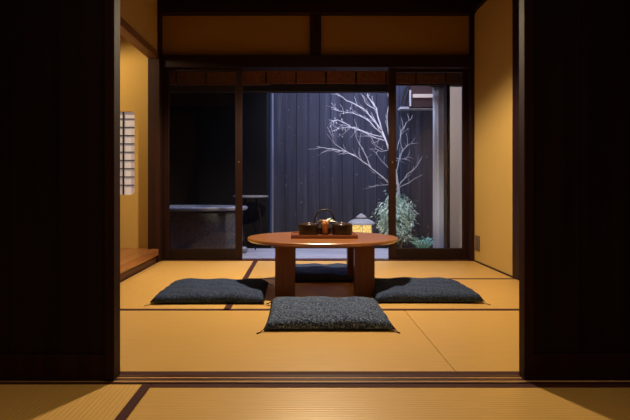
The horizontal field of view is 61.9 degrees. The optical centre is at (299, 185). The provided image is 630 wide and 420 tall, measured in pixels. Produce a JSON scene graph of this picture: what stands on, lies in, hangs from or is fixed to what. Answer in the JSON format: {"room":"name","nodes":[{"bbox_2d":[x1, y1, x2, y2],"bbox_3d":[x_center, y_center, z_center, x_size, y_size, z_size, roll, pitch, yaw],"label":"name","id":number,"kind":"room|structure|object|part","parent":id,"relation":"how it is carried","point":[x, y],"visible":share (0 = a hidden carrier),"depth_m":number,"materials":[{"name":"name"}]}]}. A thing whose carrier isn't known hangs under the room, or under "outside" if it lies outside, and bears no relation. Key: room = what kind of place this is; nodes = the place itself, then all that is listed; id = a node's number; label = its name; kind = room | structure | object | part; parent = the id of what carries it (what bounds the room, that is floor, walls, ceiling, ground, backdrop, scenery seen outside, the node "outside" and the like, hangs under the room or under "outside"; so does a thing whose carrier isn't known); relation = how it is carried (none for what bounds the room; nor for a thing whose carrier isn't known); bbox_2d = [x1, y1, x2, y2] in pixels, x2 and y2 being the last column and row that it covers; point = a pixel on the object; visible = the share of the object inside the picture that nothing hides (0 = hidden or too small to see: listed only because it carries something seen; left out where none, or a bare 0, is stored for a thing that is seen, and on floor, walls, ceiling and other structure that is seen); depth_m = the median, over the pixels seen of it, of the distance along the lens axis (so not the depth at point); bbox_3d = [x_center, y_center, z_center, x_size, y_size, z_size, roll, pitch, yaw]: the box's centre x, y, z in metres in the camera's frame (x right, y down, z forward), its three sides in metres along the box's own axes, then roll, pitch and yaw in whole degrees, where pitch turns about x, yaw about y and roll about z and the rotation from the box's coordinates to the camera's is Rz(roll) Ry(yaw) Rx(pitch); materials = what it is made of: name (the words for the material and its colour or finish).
{"room":"japanese tatami room","nodes":[
{"label":"japanese tatami room","id":0,"kind":"room"},
{"bbox_2d":[120,0,156,49],"bbox_3d":[-1.318,-1.474,3.320,0.080,0.532,2.760,0,0,0],"label":"wall","id":1,"kind":"structure","parent":0,"point":[141,15],"depth_m":4.29,"materials":[{"name":"paint"}]},
{"bbox_2d":[120,16,157,57],"bbox_3d":[-1.319,-1.176,3.320,0.089,0.064,2.760,0,0,0],"label":"beam","id":2,"kind":"structure","parent":1,"relation":"attached to","point":[128,32],"depth_m":4.17,"materials":[{"name":"brown wood"}]},
{"bbox_2d":[170,93,266,247],"bbox_3d":[-1.550,-0.450,6.360,2.300,2.540,0.080,0,0,0],"label":"wall","id":3,"kind":"structure","parent":0,"point":[202,125],"depth_m":6.32,"materials":[{"name":"black"}]},
{"bbox_2d":[267,93,269,247],"bbox_3d":[-0.430,-0.450,6.680,0.060,2.540,0.560,0,0,0],"label":"wall","id":4,"kind":"structure","parent":0,"point":[268,94],"depth_m":6.67,"materials":[{"name":"black"}]},
{"bbox_2d":[120,16,468,247],"bbox_3d":[-0.247,-0.580,4.830,3.626,2.320,0.060,0,0,0],"label":"wall","id":5,"kind":"structure","parent":0,"point":[181,35],"depth_m":4.80,"materials":[{"name":"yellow paint"}]},
{"bbox_2d":[120,112,134,194],"bbox_3d":[-1.664,-0.300,4.828,0.342,0.800,0.020,0,0,0],"label":"window","id":6,"kind":"structure","parent":5,"relation":"in","point":[127,119],"depth_m":4.83,"materials":[{"name":"grey paper"}]},
{"bbox_2d":[310,15,320,54],"bbox_3d":[0.141,-1.369,4.782,0.102,0.373,0.035,0,0,0],"label":"strut","id":7,"kind":"object","parent":5,"relation":"attached to","point":[315,20],"visible":0.86,"depth_m":4.76,"materials":[{"name":"brown wood"}]},
{"bbox_2d":[161,55,470,70],"bbox_3d":[0.143,-1.128,4.820,2.803,0.108,0.160,0,0,0],"label":"beam","id":8,"kind":"structure","parent":5,"relation":"attached to","point":[244,62],"depth_m":4.74,"materials":[{"name":"brown wood"}]},
{"bbox_2d":[321,222,328,234],"bbox_3d":[0.163,0.278,3.440,0.058,0.088,0.058,0,0,0],"label":"cup","id":9,"kind":"object","parent":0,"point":[324,225],"depth_m":3.42,"materials":[{"name":"orange ceramic"}]},
{"bbox_2d":[450,87,461,247],"bbox_3d":[2.050,-0.450,6.390,0.500,2.540,0.080,0,0,0],"label":"wall","id":10,"kind":"structure","parent":0,"point":[455,92],"depth_m":6.35,"materials":[{"name":"beige paint"}]},
{"bbox_2d":[475,0,511,275],"bbox_3d":[1.638,-0.505,4.355,0.120,2.470,0.930,0,0,0],"label":"wall","id":11,"kind":"structure","parent":0,"point":[493,19],"depth_m":4.28,"materials":[{"name":"paint"}]},
{"bbox_2d":[475,235,479,251],"bbox_3d":[1.572,0.507,4.655,0.010,0.135,0.110,0,0,0],"label":"wall plate","id":12,"kind":"object","parent":11,"relation":"attached to","point":[477,238],"visible":1,"depth_m":4.63,"materials":[{"name":"brown metal"}]},
{"bbox_2d":[472,0,486,10],"bbox_3d":[1.558,-1.653,4.300,0.040,0.175,0.800,0,0,0],"label":"beam","id":13,"kind":"structure","parent":11,"relation":"attached to","point":[476,4],"depth_m":4.58,"materials":[{"name":"brown wood"}]},
{"bbox_2d":[475,260,511,276],"bbox_3d":[1.575,0.674,4.305,0.006,0.012,0.830,0,0,0],"label":"baseboard","id":14,"kind":"structure","parent":11,"relation":"attached to","point":[475,260],"depth_m":4.26,"materials":[{"name":"brown wood"}]},
{"bbox_3d":[-0.150,-1.202,5.330,5.100,0.035,0.940,0,0,0],"label":"roof","id":15,"kind":"structure","parent":0,"visible":0},
{"bbox_2d":[170,71,461,92],"bbox_3d":[-0.230,-1.100,5.340,5.059,0.160,0.880,0,0,0],"label":"eave","id":16,"kind":"object","parent":15,"relation":"attached to","point":[252,81],"visible":0.45,"depth_m":5.30,"materials":[{"name":"brown wood"}]},
{"bbox_3d":[0.100,0.775,1.630,5.000,0.090,6.460,0,0,0],"label":"floor","id":17,"kind":"structure","parent":0,"visible":0},
{"bbox_2d":[0,384,150,419],"bbox_3d":[-1.254,0.704,0.901,1.489,0.051,1.799,0,0,0],"label":"mat","id":18,"kind":"object","parent":17,"relation":"on","point":[17,401],"visible":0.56,"depth_m":1.66,"materials":[{"name":"yellow wicker"}]},
{"bbox_2d":[120,248,157,282],"bbox_3d":[-1.661,0.643,3.373,0.789,0.163,2.845,0,0,0],"label":"platform","id":19,"kind":"object","parent":17,"relation":"on","point":[133,261],"visible":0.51,"depth_m":4.23,"materials":[{"name":"brown wood"}]},
{"bbox_2d":[148,12,162,262],"bbox_3d":[-1.310,-0.420,4.780,0.105,2.300,0.160,0,0,0],"label":"pillar","id":20,"kind":"structure","parent":17,"relation":"on","point":[155,72],"depth_m":4.70,"materials":[{"name":"brown wood"}]},
{"bbox_2d":[120,261,256,310],"bbox_3d":[-0.826,0.704,3.817,0.878,0.051,1.894,0,0,0],"label":"mat","id":21,"kind":"object","parent":17,"relation":"on","point":[138,290],"visible":0.54,"depth_m":3.86,"materials":[{"name":"yellow wicker"}]},
{"bbox_2d":[144,278,272,305],"bbox_3d":[-0.530,0.644,3.285,0.714,0.072,0.629,0,0,-1],"label":"floor cushion","id":22,"kind":"object","parent":21,"relation":"on","point":[187,290],"visible":1,"depth_m":3.08,"materials":[{"name":"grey fabric"}]},
{"bbox_2d":[120,311,457,374],"bbox_3d":[-0.353,0.704,2.377,1.846,0.051,0.979,0,0,0],"label":"mat","id":23,"kind":"object","parent":17,"relation":"on","point":[151,342],"visible":0.57,"depth_m":2.21,"materials":[{"name":"yellow wicker"}]},
{"bbox_2d":[256,296,399,333],"bbox_3d":[0.134,0.645,2.727,0.668,0.069,0.640,0,0,0],"label":"floor cushion","id":24,"kind":"object","parent":23,"relation":"on","point":[311,312],"visible":1,"depth_m":2.55,"materials":[{"name":"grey fabric"}]},
{"bbox_2d":[0,375,629,384],"bbox_3d":[0.050,0.704,1.844,4.100,0.053,0.082,0,0,0],"label":"door track","id":25,"kind":"object","parent":17,"relation":"on","point":[121,379],"visible":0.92,"depth_m":1.84,"materials":[{"name":"brown wood"}]},
{"bbox_2d":[0,0,119,380],"bbox_3d":[-1.097,-0.201,1.851,0.906,1.754,0.065,0,0,0],"label":"door","id":26,"kind":"structure","parent":25,"relation":"on","point":[60,59],"depth_m":1.83,"materials":[{"name":"black wood"}]},
{"bbox_3d":[-1.097,0.632,1.851,0.838,0.088,0.057,0,0,0],"label":"rail","id":27,"kind":"part","parent":26,"relation":"part of","materials":[{"name":"black wood"}]},
{"bbox_2d":[519,0,629,379],"bbox_3d":[1.236,-0.201,1.853,0.908,1.754,0.049,0,0,0],"label":"door","id":28,"kind":"structure","parent":25,"relation":"on","point":[574,55],"depth_m":1.84,"materials":[{"name":"black wood"}]},
{"bbox_3d":[1.236,0.632,1.853,0.840,0.088,0.041,0,0,0],"label":"rail","id":29,"kind":"part","parent":28,"relation":"part of","materials":[{"name":"black wood"}]},
{"bbox_2d":[162,258,469,261],"bbox_3d":[0.143,0.703,4.835,2.803,0.054,0.130,0,0,0],"label":"door track","id":30,"kind":"object","parent":17,"relation":"on","point":[243,259],"visible":0.21,"depth_m":4.83,"materials":[{"name":"brown wood"}]},
{"bbox_2d":[163,69,241,259],"bbox_3d":[-0.893,-0.199,4.819,0.726,1.748,0.042,0,0,0],"label":"door","id":31,"kind":"structure","parent":30,"relation":"on","point":[168,254],"depth_m":4.80,"materials":[{"name":"brown wood"}]},
{"bbox_3d":[-0.896,-1.062,4.822,0.609,0.022,0.036,0,0,0],"label":"rail","id":32,"kind":"part","parent":31,"relation":"part of","materials":[{"name":"brown wood"}]},
{"bbox_3d":[-0.896,0.625,4.822,0.609,0.099,0.036,0,0,0],"label":"rail","id":33,"kind":"part","parent":31,"relation":"part of","materials":[{"name":"brown wood"}]},
{"bbox_2d":[388,70,466,258],"bbox_3d":[1.183,-0.199,4.859,0.725,1.748,0.042,0,0,0],"label":"door","id":34,"kind":"structure","parent":30,"relation":"on","point":[393,252],"depth_m":4.84,"materials":[{"name":"brown wood"}]},
{"bbox_3d":[1.194,-1.062,4.862,0.617,0.022,0.036,0,0,0],"label":"rail","id":35,"kind":"part","parent":34,"relation":"part of","materials":[{"name":"brown wood"}]},
{"bbox_3d":[1.194,0.625,4.862,0.617,0.099,0.036,0,0,0],"label":"rail","id":36,"kind":"part","parent":34,"relation":"part of","materials":[{"name":"brown wood"}]},
{"bbox_2d":[230,278,518,310],"bbox_3d":[0.597,0.704,3.366,1.960,0.051,0.994,0,0,0],"label":"mat","id":37,"kind":"object","parent":17,"relation":"on","point":[502,294],"visible":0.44,"depth_m":3.26,"materials":[{"name":"yellow plant"}]},
{"bbox_2d":[247,232,397,296],"bbox_3d":[0.150,0.509,3.510,1.004,0.340,0.850,0,0,0],"label":"table","id":38,"kind":"object","parent":37,"relation":"on","point":[360,251],"visible":0.85,"depth_m":3.22,"materials":[{"name":"red wood"}]},
{"bbox_3d":[-0.092,0.524,3.267,0.122,0.311,0.090,0,0,0],"label":"leg","id":39,"kind":"part","parent":38,"relation":"part of","materials":[{"name":"red wood"}]},
{"bbox_2d":[291,232,357,238],"bbox_3d":[0.157,0.328,3.490,0.430,0.022,0.230,0,0,0],"label":"serving tray","id":40,"kind":"object","parent":38,"relation":"on","point":[294,235],"visible":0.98,"depth_m":3.38,"materials":[{"name":"brown wood"}]},
{"bbox_2d":[299,222,318,234],"bbox_3d":[0.058,0.279,3.450,0.134,0.084,0.134,0,0,0],"label":"lidded bowl","id":41,"kind":"object","parent":40,"relation":"on","point":[308,228],"visible":0.98,"depth_m":3.39,"materials":[{"name":"brown ceramic"}]},
{"bbox_3d":[0.058,0.245,3.450,0.131,0.016,0.131,0,0,0],"label":"lid","id":42,"kind":"part","parent":41,"relation":"part of","materials":[{"name":"brown ceramic"}]},
{"bbox_2d":[315,218,335,234],"bbox_3d":[0.168,0.265,3.439,0.150,0.112,0.066,0,0,0],"label":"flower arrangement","id":43,"kind":"object","parent":40,"relation":"on","point":[324,223],"visible":0.98,"depth_m":3.42,"materials":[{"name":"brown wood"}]},
{"bbox_2d":[314,209,337,233],"bbox_3d":[0.174,0.238,3.548,0.128,0.167,0.118,0,0,-40],"label":"teapot","id":44,"kind":"object","parent":40,"relation":"on","point":[330,226],"visible":0.47,"depth_m":3.54,"materials":[{"name":"black metal"}]},
{"bbox_3d":[0.166,0.216,3.545,0.143,0.124,0.012,0,0,0],"label":"handle","id":45,"kind":"part","parent":44,"relation":"part of","materials":[{"name":"black metal"}]},
{"bbox_2d":[332,222,351,234],"bbox_3d":[0.276,0.279,3.450,0.134,0.084,0.134,0,0,0],"label":"lidded bowl","id":46,"kind":"object","parent":40,"relation":"on","point":[341,228],"visible":0.99,"depth_m":3.39,"materials":[{"name":"brown ceramic"}]},
{"bbox_3d":[0.276,0.245,3.450,0.131,0.016,0.131,0,0,0],"label":"lid","id":47,"kind":"part","parent":46,"relation":"part of","materials":[{"name":"brown ceramic"}]},
{"bbox_3d":[0.398,0.535,3.745,0.122,0.290,0.090,0,0,0],"label":"leg","id":48,"kind":"part","parent":38,"relation":"part of","materials":[{"name":"red wood"}]},
{"bbox_3d":[0.398,0.524,3.267,0.122,0.311,0.090,0,0,0],"label":"leg","id":49,"kind":"part","parent":38,"relation":"part of","materials":[{"name":"red wood"}]},
{"bbox_2d":[372,277,490,304],"bbox_3d":[0.742,0.643,3.314,0.699,0.075,0.636,0,0,1],"label":"floor cushion","id":50,"kind":"object","parent":37,"relation":"on","point":[399,289],"visible":0.93,"depth_m":3.10,"materials":[{"name":"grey fabric"}]},
{"bbox_2d":[126,384,629,419],"bbox_3d":[0.421,0.704,1.349,1.855,0.051,0.902,0,0,0],"label":"mat","id":51,"kind":"object","parent":17,"relation":"on","point":[161,401],"visible":1,"depth_m":1.65,"materials":[{"name":"beige wicker"}]},
{"bbox_2d":[249,261,511,277],"bbox_3d":[0.597,0.705,4.315,1.960,0.050,0.897,0,0,0],"label":"mat","id":52,"kind":"object","parent":17,"relation":"on","point":[262,269],"visible":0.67,"depth_m":4.28,"materials":[{"name":"beige wicker"}]},
{"bbox_2d":[295,263,352,281],"bbox_3d":[0.157,0.644,3.954,0.644,0.073,0.639,0,0,0],"label":"floor cushion","id":53,"kind":"object","parent":52,"relation":"on","point":[312,272],"visible":0.64,"depth_m":3.73,"materials":[{"name":"blue fabric"}]},
{"bbox_2d":[405,311,518,374],"bbox_3d":[1.075,0.704,2.377,1.004,0.051,0.979,0,0,0],"label":"mat","id":54,"kind":"object","parent":17,"relation":"on","point":[471,342],"visible":0.35,"depth_m":2.36,"materials":[{"name":"yellow plant"}]},
{"bbox_2d":[467,14,474,260],"bbox_3d":[1.571,-0.420,4.803,0.053,2.300,0.115,0,0,0],"label":"pillar","id":55,"kind":"structure","parent":17,"relation":"on","point":[471,71],"depth_m":4.75,"materials":[{"name":"brown wood"}]},
{"bbox_2d":[512,0,518,279],"bbox_3d":[1.639,-0.505,3.830,0.129,2.470,0.120,0,0,0],"label":"pillar","id":56,"kind":"structure","parent":17,"relation":"on","point":[515,3],"depth_m":3.83,"materials":[{"name":"brown wood"}]},
{"label":"outside","id":57,"kind":"structure","parent":0,"visible":0},
{"bbox_3d":[-0.150,0.920,6.050,5.100,0.200,2.300,0,0,0],"label":"ground","id":58,"kind":"structure","parent":57,"visible":0},
{"bbox_2d":[242,248,387,257],"bbox_3d":[-0.150,0.750,5.527,4.900,0.040,1.245,0,0,0],"label":"deck","id":59,"kind":"object","parent":58,"relation":"on","point":[259,252],"depth_m":5.68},
{"bbox_2d":[170,205,247,248],"bbox_3d":[-1.220,0.469,5.500,1.344,0.518,0.733,0,0,0],"label":"bathtub","id":60,"kind":"object","parent":59,"relation":"on","point":[191,226],"visible":0.48,"depth_m":5.20,"materials":[{"name":"grey"}]},
{"bbox_2d":[242,246,247,252],"bbox_3d":[-0.620,0.694,5.720,0.100,0.071,0.100,0,0,0],"label":"pebble","id":61,"kind":"object","parent":59,"relation":"on","point":[244,249],"visible":0.61,"depth_m":5.68,"materials":[{"name":"grey stone"}]},
{"bbox_2d":[233,195,268,249],"bbox_3d":[-0.560,0.417,5.970,0.410,0.619,0.410,0,0,0],"label":"table","id":62,"kind":"object","parent":59,"relation":"on","point":[243,196],"visible":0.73,"depth_m":5.96,"materials":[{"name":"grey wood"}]},
{"bbox_3d":[-0.476,0.428,5.970,0.081,0.598,0.014,0,0,0],"label":"leg","id":63,"kind":"part","parent":62,"relation":"part of","materials":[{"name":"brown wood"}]},
{"bbox_2d":[430,86,461,247],"bbox_3d":[1.720,-0.213,5.900,0.520,1.847,0.024,0,0,0],"label":"drape","id":64,"kind":"object","parent":59,"relation":"on","point":[438,91],"visible":0.65,"depth_m":5.90,"materials":[{"name":"white fabric"}]},
{"bbox_2d":[444,84,449,247],"bbox_3d":[1.583,-0.220,5.660,0.035,2.000,0.120,0,0,0],"label":"post","id":65,"kind":"object","parent":59,"relation":"on","point":[447,86],"visible":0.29,"depth_m":5.60,"materials":[{"name":"brown wood"}]},
{"bbox_2d":[272,86,432,247],"bbox_3d":[0.840,-0.415,6.910,2.424,2.450,0.100,0,0,0],"label":"fence","id":66,"kind":"object","parent":58,"relation":"on","point":[304,182],"visible":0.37,"depth_m":6.91,"materials":[{"name":"grey wood"}]},
{"bbox_3d":[-0.360,-0.415,6.910,0.024,2.450,0.100,0,0,0],"label":"post","id":67,"kind":"part","parent":66,"relation":"part of","materials":[{"name":"grey wood"}]},
{"bbox_2d":[398,86,432,110],"bbox_3d":[1.514,-1.163,6.745,0.465,0.348,0.290,0,0,0],"label":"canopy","id":68,"kind":"object","parent":66,"relation":"attached to","point":[419,98],"visible":0.7,"depth_m":6.62,"materials":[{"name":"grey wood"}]},
{"bbox_2d":[407,86,432,107],"bbox_3d":[1.551,-1.166,6.755,0.303,0.340,0.270,0,0,0],"label":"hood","id":69,"kind":"object","parent":68,"relation":"attached to","point":[418,96],"depth_m":6.62,"materials":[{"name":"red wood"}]},
{"bbox_2d":[348,213,374,232],"bbox_3d":[0.745,0.576,6.380,0.336,0.486,0.336,0,0,0],"label":"stone lantern","id":70,"kind":"object","parent":58,"relation":"on","point":[361,224],"visible":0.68,"depth_m":6.27,"materials":[{"name":"grey stone"}]},
{"bbox_2d":[316,93,422,236],"bbox_3d":[0.821,-0.311,6.443,1.463,2.260,0.621,0,0,0],"label":"bare tree","id":71,"kind":"object","parent":58,"relation":"on","point":[376,111],"visible":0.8,"depth_m":6.44,"materials":[{"name":"white plant"}]},
{"bbox_2d":[370,191,418,247],"bbox_3d":[1.155,0.407,6.406,0.564,0.827,0.623,0,0,-33],"label":"leafy shrub","id":72,"kind":"object","parent":58,"relation":"on","point":[403,223],"visible":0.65,"depth_m":6.31,"materials":[{"name":"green plant"}]},
{"bbox_2d":[410,236,432,247],"bbox_3d":[1.460,0.690,6.295,0.372,0.259,0.312,0,0,0],"label":"fern","id":73,"kind":"object","parent":58,"relation":"on","point":[427,239],"visible":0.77,"depth_m":6.26,"materials":[{"name":"teal plant"}]},
{"bbox_3d":[0.000,-1.770,1.650,4.400,0.060,6.500,0,0,0],"label":"ceiling","id":74,"kind":"structure","parent":0,"visible":0},
{"bbox_2d":[157,0,475,15],"bbox_3d":[0.100,-1.647,4.780,2.956,0.185,0.160,0,0,0],"label":"beam","id":75,"kind":"structure","parent":74,"relation":"attached to","point":[165,7],"depth_m":4.70,"materials":[{"name":"brown wood"}]}
]}

